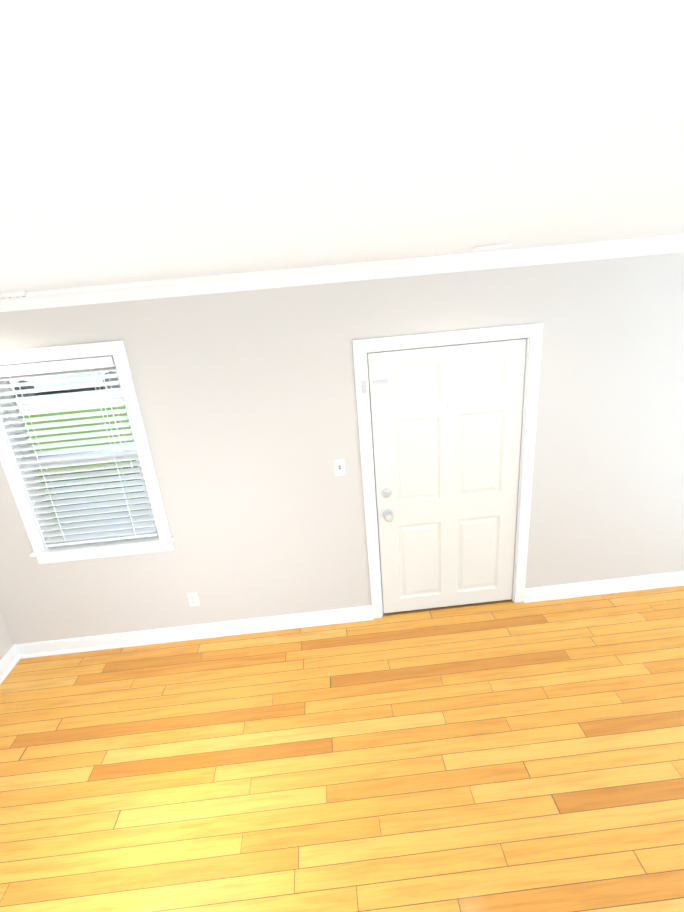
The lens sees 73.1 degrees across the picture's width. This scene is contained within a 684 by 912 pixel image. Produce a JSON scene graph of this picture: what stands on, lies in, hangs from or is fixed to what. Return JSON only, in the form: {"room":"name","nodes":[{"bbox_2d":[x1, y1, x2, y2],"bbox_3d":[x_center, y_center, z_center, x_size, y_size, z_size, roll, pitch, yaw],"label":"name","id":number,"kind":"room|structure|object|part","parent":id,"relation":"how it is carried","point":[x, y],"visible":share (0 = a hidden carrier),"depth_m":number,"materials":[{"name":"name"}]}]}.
{"room":"empty living room","nodes":[
{"label":"empty living room","id":0,"kind":"room"},
{"bbox_2d":[0,614,12,659],"bbox_3d":[-2.341,1.401,0.026,0.160,2.440,6.520,-6,21,-2],"label":"wall","id":1,"kind":"structure","parent":0,"point":[6,643],"depth_m":3.23,"materials":[{"name":"paint"}]},
{"bbox_2d":[0,644,19,683],"bbox_3d":[-2.150,2.479,0.438,0.030,0.109,6.200,-6,21,-2],"label":"baseboard","id":2,"kind":"structure","parent":1,"relation":"attached to","point":[13,656],"depth_m":3.24,"materials":[{"name":"white wood"}]},
{"bbox_2d":[0,586,683,911],"bbox_3d":[0.630,2.324,0.568,5.920,0.150,6.520,-6,21,-2],"label":"floor","id":3,"kind":"structure","parent":0,"point":[511,756],"depth_m":2.39,"materials":[{"name":"brown wood"}]},
{"bbox_2d":[0,252,683,643],"bbox_3d":[0.364,0.482,3.266,5.600,3.440,0.160,-6,21,-2],"label":"wall","id":4,"kind":"structure","parent":0,"point":[248,402],"depth_m":2.95,"materials":[{"name":"paint"}]},
{"bbox_2d":[0,340,174,563],"bbox_3d":[-1.649,0.003,2.947,0.938,1.393,0.232,-6,21,-2],"label":"window","id":5,"kind":"structure","parent":4,"relation":"in","point":[161,541],"depth_m":2.90,"materials":[{"name":"white"}]},
{"bbox_2d":[0,356,157,546],"bbox_3d":[-1.647,0.008,2.876,0.734,1.189,0.069,-6,21,-2],"label":"window blind","id":6,"kind":"object","parent":5,"relation":"attached to","point":[56,368],"visible":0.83,"depth_m":2.88,"materials":[{"name":"white plastic"}]},
{"bbox_2d":[187,592,199,606],"bbox_3d":[-1.056,1.020,3.280,0.070,0.114,0.008,-6,21,-2],"label":"electrical outlet","id":7,"kind":"object","parent":4,"relation":"attached to","point":[193,598],"visible":1,"depth_m":3.28,"materials":[{"name":"white plastic"}]},
{"bbox_2d":[16,605,373,658],"bbox_3d":[-1.051,1.283,3.365,2.572,0.109,0.030,-6,21,-2],"label":"baseboard","id":8,"kind":"structure","parent":4,"relation":"attached to","point":[362,613],"depth_m":3.36,"materials":[{"name":"white wood"}]},
{"bbox_2d":[334,459,345,475],"bbox_3d":[-0.015,0.076,2.995,0.070,0.114,0.020,-6,21,-2],"label":"switch plate","id":9,"kind":"object","parent":4,"relation":"attached to","point":[339,466],"visible":1,"depth_m":3.00,"materials":[{"name":"white plastic"}]},
{"bbox_2d":[0,234,683,311],"bbox_3d":[0.239,-1.040,2.572,5.430,0.092,0.070,-6,21,-2],"label":"crown molding","id":10,"kind":"structure","parent":4,"relation":"attached to","point":[163,288],"depth_m":2.51,"materials":[{"name":"white wood"}]},
{"bbox_2d":[361,338,525,612],"bbox_3d":[0.691,0.240,3.103,1.022,1.917,0.116,-6,21,-2],"label":"door","id":11,"kind":"structure","parent":4,"relation":"in","point":[446,421],"depth_m":3.07,"materials":[{"name":"painted wood"},{"name":"metal hardware"}]},
{"bbox_3d":[0.206,-0.402,2.826,0.167,0.136,0.044,-6,21,-2],"label":"chain handle","id":12,"kind":"part","parent":11,"relation":"part of","materials":[{"name":"white metal"}]},
{"bbox_3d":[0.301,0.251,3.082,0.070,0.070,0.030,-6,21,-2],"label":"deadbolt knob","id":13,"kind":"part","parent":11,"relation":"part of","materials":[{"name":"silver metal"}]},
{"bbox_3d":[0.316,0.408,3.117,0.072,0.072,0.074,-6,21,-2],"label":"knob","id":14,"kind":"part","parent":11,"relation":"part of","materials":[{"name":"silver metal"}]},
{"bbox_2d":[352,323,542,618],"bbox_3d":[0.709,0.176,3.167,1.146,2.023,0.178,-6,21,-2],"label":"door frame","id":15,"kind":"structure","parent":4,"relation":"attached to","point":[532,334],"depth_m":2.93,"materials":[{"name":"white wood"}]},
{"bbox_3d":[0.711,0.219,3.150,0.975,1.924,0.020,-6,21,-2],"label":"door jamb weatherstrip","id":16,"kind":"part","parent":15,"relation":"part of","materials":[{"name":"white wood"}]},
{"bbox_2d":[383,599,511,614],"bbox_3d":[0.790,1.105,3.538,0.980,0.016,0.176,-6,21,-2],"label":"door threshold sill","id":17,"kind":"structure","parent":4,"relation":"attached to","point":[482,603],"depth_m":3.46,"materials":[{"name":"wood"}]},
{"bbox_2d":[524,571,683,602],"bbox_3d":[2.259,0.953,3.467,1.812,0.109,0.030,-6,21,-2],"label":"baseboard","id":18,"kind":"structure","parent":4,"relation":"attached to","point":[671,579],"depth_m":3.46,"materials":[{"name":"white wood"}]},
{"bbox_2d":[0,0,683,291],"bbox_3d":[0.417,-0.092,-0.340,5.920,0.150,6.520,-6,21,-2],"label":"ceiling","id":19,"kind":"structure","parent":0,"point":[145,140],"depth_m":0.31,"materials":[{"name":"paint"}]},
{"bbox_2d":[0,290,26,298],"bbox_3d":[-1.655,-0.806,2.312,0.132,0.034,0.132,-6,21,-2],"label":"smoke detector","id":20,"kind":"object","parent":19,"relation":"attached to","point":[12,294],"visible":1,"depth_m":2.27,"materials":[{"name":"white plastic"}]},
{"bbox_2d":[473,243,511,249],"bbox_3d":[0.639,-0.892,1.965,0.160,0.008,0.160,-6,21,-2],"label":"recessed light","id":21,"kind":"object","parent":19,"relation":"in","point":[493,246],"visible":1,"depth_m":1.91,"materials":[{"name":"white"}]},
{"label":"outside","id":22,"kind":"structure","parent":0,"visible":0},
{"bbox_2d":[18,395,151,529],"bbox_3d":[-12.877,-0.359,12.659,120.000,0.300,120.000,-6,21,-2],"label":"ground","id":23,"kind":"structure","parent":22,"point":[78,418],"depth_m":10.63,"materials":[{"name":"green plant"}]},
{"bbox_2d":[14,386,123,411],"bbox_3d":[-12.917,-0.774,12.604,120.000,0.520,19.810,-6,21,-2],"label":"street","id":24,"kind":"structure","parent":23,"relation":"on","point":[67,398],"depth_m":15.37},
{"bbox_2d":[9,365,119,396],"bbox_3d":[-9.559,-3.082,16.576,4.580,1.430,1.780,-7,21,-5],"label":"car","id":25,"kind":"object","parent":24,"relation":"on","point":[62,384],"depth_m":15.82,"materials":[{"name":"grey"}]}
]}

